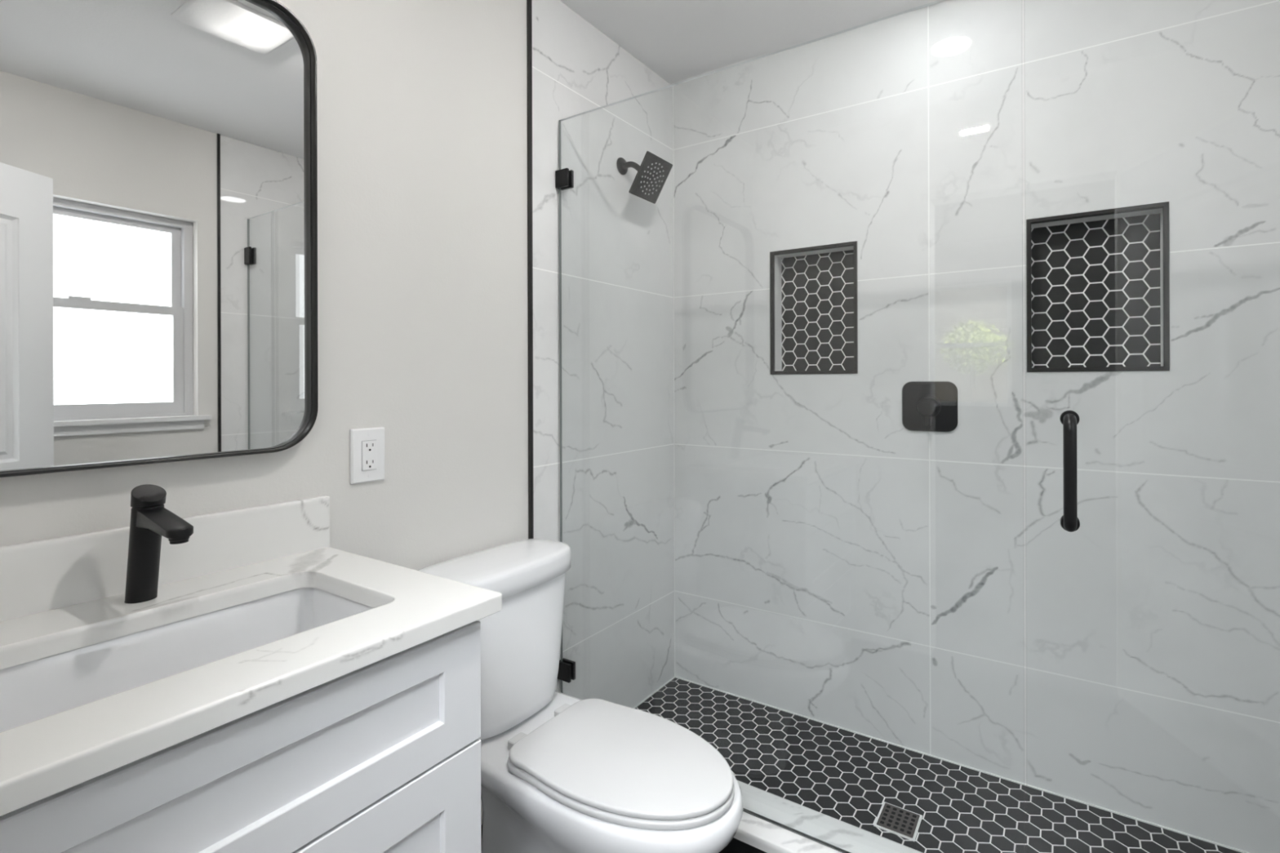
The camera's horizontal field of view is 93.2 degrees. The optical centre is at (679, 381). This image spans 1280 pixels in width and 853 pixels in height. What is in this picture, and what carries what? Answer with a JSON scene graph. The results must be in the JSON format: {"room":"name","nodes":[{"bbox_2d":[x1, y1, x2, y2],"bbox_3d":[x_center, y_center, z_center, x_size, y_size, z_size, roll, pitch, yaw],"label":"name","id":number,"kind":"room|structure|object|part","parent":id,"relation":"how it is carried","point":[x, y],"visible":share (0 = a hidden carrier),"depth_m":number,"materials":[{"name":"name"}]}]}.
{"room":"bathroom","nodes":[
{"label":"bathroom","id":0,"kind":"room"},
{"bbox_2d":[0,0,674,824],"bbox_3d":[-0.680,-0.017,1.601,0.120,2.551,2.260,0,0,32],"label":"wall","id":1,"kind":"structure","parent":0,"point":[422,104],"depth_m":1.70,"materials":[{"name":"beige paint"}]},
{"bbox_2d":[0,0,318,477],"bbox_3d":[-0.954,-0.312,1.027,0.037,0.912,0.632,0,0,32],"label":"wall mirror","id":2,"kind":"object","parent":1,"relation":"attached to","point":[158,158],"visible":1,"depth_m":1.07,"materials":[{"name":"black metal"}]},
{"bbox_2d":[0,495,329,621],"bbox_3d":[-0.964,0.307,1.020,0.020,0.109,0.716,0,0,32],"label":"backsplash","id":3,"kind":"structure","parent":1,"relation":"attached to","point":[37,576],"depth_m":1.07,"materials":[{"name":"stone"}]},
{"bbox_2d":[349,426,384,484],"bbox_3d":[-0.727,0.173,1.408,0.012,0.126,0.081,0,0,32],"label":"wall outlet","id":4,"kind":"object","parent":1,"relation":"attached to","point":[366,446],"visible":1,"depth_m":1.40,"materials":[{"name":"plastic"}]},
{"bbox_2d":[361,440,377,471],"bbox_3d":[-0.723,0.173,1.406,0.004,0.067,0.034,0,0,32],"label":"receptacle","id":5,"kind":"object","parent":4,"relation":"attached to","point":[369,448],"depth_m":1.40,"materials":[{"name":"plastic"}]},
{"bbox_2d":[526,0,533,538],"bbox_3d":[-0.456,0.003,1.840,0.010,2.471,0.012,0,0,32],"label":"trim","id":6,"kind":"structure","parent":1,"relation":"attached to","point":[529,2],"depth_m":1.84,"materials":[{"name":"black metal"}]},
{"bbox_2d":[616,151,672,204],"bbox_3d":[-0.140,-0.740,2.181,0.177,0.167,0.153,0,0,32],"label":"shower","id":7,"kind":"object","parent":1,"relation":"attached to","point":[653,172],"visible":1,"depth_m":2.16,"materials":[{"name":"metal"}]},
{"bbox_3d":[-0.164,-0.769,2.196,0.102,0.068,0.021,0,0,32],"label":"arm","id":8,"kind":"part","parent":7,"relation":"part of"},
{"bbox_2d":[480,823,482,849],"bbox_3d":[0.116,1.266,0.674,2.450,0.060,1.540,0,0,32],"label":"floor","id":9,"kind":"structure","parent":0,"point":[482,824],"depth_m":1.65,"materials":[{"name":"grey"}]},
{"bbox_2d":[0,620,480,852],"bbox_3d":[-0.736,0.816,0.882,0.542,0.847,0.658,0,0,32],"label":"vanity cabinet","id":10,"kind":"object","parent":9,"relation":"on","point":[383,756],"visible":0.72,"depth_m":0.80,"materials":[{"name":"white wood"}]},
{"bbox_2d":[0,546,502,816],"bbox_3d":[-0.732,0.376,0.874,0.567,0.030,0.718,0,0,32],"label":"countertop","id":11,"kind":"structure","parent":10,"relation":"on","point":[44,757],"depth_m":0.83,"materials":[{"name":"stone"}]},
{"bbox_2d":[124,484,193,604],"bbox_3d":[-0.828,0.265,0.959,0.195,0.191,0.043,0,0,32],"label":"faucet","id":12,"kind":"object","parent":11,"relation":"on","point":[150,521],"visible":1,"depth_m":0.97,"materials":[{"name":"black metal"}]},
{"bbox_3d":[-0.811,0.221,0.949,0.154,0.036,0.034,0,0,32],"label":"spout","id":13,"kind":"part","parent":12,"relation":"part of","materials":[{"name":"black metal"}]},
{"bbox_2d":[0,586,373,732],"bbox_3d":[-0.716,0.466,0.872,0.356,0.147,0.547,0,0,32],"label":"sink basin","id":14,"kind":"object","parent":11,"relation":"in","point":[35,690],"visible":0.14,"depth_m":0.96,"materials":[{"name":"ceramic"}]},
{"bbox_3d":[-0.516,0.735,0.742,0.020,0.264,0.655,0,0,32],"label":"drawer","id":15,"kind":"part","parent":10,"relation":"part of","materials":[{"name":"white wood"}]},
{"bbox_2d":[417,538,742,852],"bbox_3d":[-0.232,0.847,1.412,0.811,0.780,0.462,0,0,32],"label":"toilet","id":16,"kind":"object","parent":9,"relation":"on","point":[561,772],"visible":0.75,"depth_m":1.37,"materials":[{"name":"ceramic"}]},
{"bbox_3d":[-0.481,0.492,1.568,0.226,0.068,0.462,0,0,32],"label":"tank lid","id":17,"kind":"part","parent":16,"relation":"part of","materials":[{"name":"ceramic"}]},
{"bbox_3d":[-0.473,0.692,1.564,0.223,0.331,0.428,0,0,32],"label":"tank","id":18,"kind":"part","parent":16,"relation":"part of","materials":[{"name":"ceramic"}]},
{"bbox_3d":[-0.216,1.046,1.402,0.773,0.382,0.352,0,0,32],"label":"bowl","id":19,"kind":"part","parent":16,"relation":"part of","materials":[{"name":"ceramic"}]},
{"bbox_3d":[-0.113,0.844,1.330,0.496,0.016,0.329,0,0,32],"label":"seat","id":20,"kind":"part","parent":16,"relation":"part of","materials":[{"name":"plastic"}]},
{"bbox_3d":[-0.114,0.827,1.330,0.492,0.014,0.325,0,0,32],"label":"lid","id":21,"kind":"part","parent":16,"relation":"part of","materials":[{"name":"plastic"}]},
{"bbox_2d":[718,779,923,852],"bbox_3d":[0.549,1.185,1.379,2.182,0.100,0.167,0,0,32],"label":"shower curb","id":22,"kind":"object","parent":9,"relation":"on","point":[753,834],"visible":0.32,"depth_m":1.53,"materials":[{"name":"stone"}]},
{"bbox_2d":[555,0,1024,852],"bbox_3d":[0.161,0.148,1.599,1.302,1.976,0.032,0,0,32],"label":"glass frame","id":23,"kind":"object","parent":22,"relation":"on","point":[564,178],"visible":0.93,"depth_m":1.91,"materials":[{"name":"clear glass"}]},
{"bbox_2d":[560,0,937,84],"bbox_3d":[0.338,-1.265,1.038,2.450,0.060,2.400,0,0,32],"label":"ceiling","id":24,"kind":"structure","parent":0,"point":[679,41],"depth_m":2.09,"materials":[{"name":"paint"}]},
{"bbox_2d":[635,677,1241,852],"bbox_3d":[0.789,1.264,1.740,2.450,0.060,0.740,0,0,32],"label":"floor","id":25,"kind":"structure","parent":0,"point":[846,776],"depth_m":1.83,"materials":[{"name":"tile"}]},
{"bbox_2d":[873,801,922,841],"bbox_3d":[0.613,1.232,1.695,0.108,0.005,0.112,0,0,32],"label":"floor drain","id":26,"kind":"object","parent":25,"relation":"on","point":[893,819],"visible":1,"depth_m":1.69,"materials":[{"name":"silver metal"}]},
{"bbox_2d":[673,0,1279,852],"bbox_3d":[0.901,-0.002,1.941,2.190,2.471,0.004,0,0,32],"label":"wall","id":27,"kind":"structure","parent":0,"point":[839,563],"depth_m":1.88,"materials":[{"name":"stone"}]},
{"bbox_2d":[769,240,857,374],"bbox_3d":[0.508,-0.258,2.243,0.330,0.464,0.105,0,0,32],"label":"shower niche","id":28,"kind":"object","parent":27,"relation":"attached to","point":[814,319],"visible":0.87,"depth_m":2.28,"materials":[{"name":"tile"}]},
{"bbox_2d":[902,381,957,431],"bbox_3d":[0.807,0.083,1.965,0.171,0.164,0.056,0,0,32],"label":"shower valve","id":29,"kind":"object","parent":27,"relation":"attached to","point":[926,406],"visible":1,"depth_m":1.97,"materials":[{"name":"black metal"}]},
{"bbox_3d":[0.800,0.119,1.954,0.017,0.052,0.011,0,0,32],"label":"lever","id":30,"kind":"part","parent":29,"relation":"part of","materials":[{"name":"black metal"}]},
{"bbox_3d":[0.804,0.083,1.961,0.072,0.072,0.046,0,0,32],"label":"knob","id":31,"kind":"part","parent":29,"relation":"part of","materials":[{"name":"black metal"}]},
{"bbox_2d":[633,86,1249,852],"bbox_3d":[0.745,-0.001,1.694,2.190,2.471,0.580,0,0,32],"label":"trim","id":32,"kind":"structure","parent":27,"relation":"attached to","point":[672,678],"depth_m":2.23,"materials":[{"name":"white tile"}]},
{"bbox_2d":[1026,201,1169,372],"bbox_3d":[1.225,-0.260,1.789,0.340,0.464,0.105,0,0,32],"label":"shower niche","id":33,"kind":"object","parent":27,"relation":"attached to","point":[1098,286],"visible":1,"depth_m":1.81,"materials":[{"name":"tile"}]},
{"bbox_3d":[1.669,-0.004,0.975,0.140,2.471,0.808,0,0,32],"label":"wall","id":34,"kind":"structure","parent":0,"visible":0},
{"bbox_2d":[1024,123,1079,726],"bbox_3d":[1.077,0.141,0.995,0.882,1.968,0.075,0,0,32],"label":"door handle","id":35,"kind":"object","parent":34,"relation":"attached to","point":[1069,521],"depth_m":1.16,"materials":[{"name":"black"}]},
{"bbox_3d":[1.084,0.141,1.016,0.872,1.968,0.010,0,0,32],"label":"glass pane","id":36,"kind":"part","parent":35,"relation":"part of","materials":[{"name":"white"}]},
{"bbox_2d":[1059,410,1079,424],"bbox_3d":[0.776,0.075,1.202,0.033,0.033,0.005,0,0,32],"label":"washer","id":37,"kind":"object","parent":35,"relation":"in","point":[1065,412],"depth_m":1.20,"materials":[{"name":"black metal"}]},
{"bbox_3d":[0.762,0.179,1.179,0.022,0.230,0.059,0,0,32],"label":"pull handle","id":38,"kind":"part","parent":35,"relation":"part of","materials":[{"name":"black metal"}]},
{"bbox_2d":[1060,516,1079,530],"bbox_3d":[0.777,0.283,1.202,0.033,0.033,0.005,0,0,32],"label":"washer","id":39,"kind":"object","parent":35,"relation":"in","point":[1062,517],"depth_m":1.21,"materials":[{"name":"black metal"}]}
]}

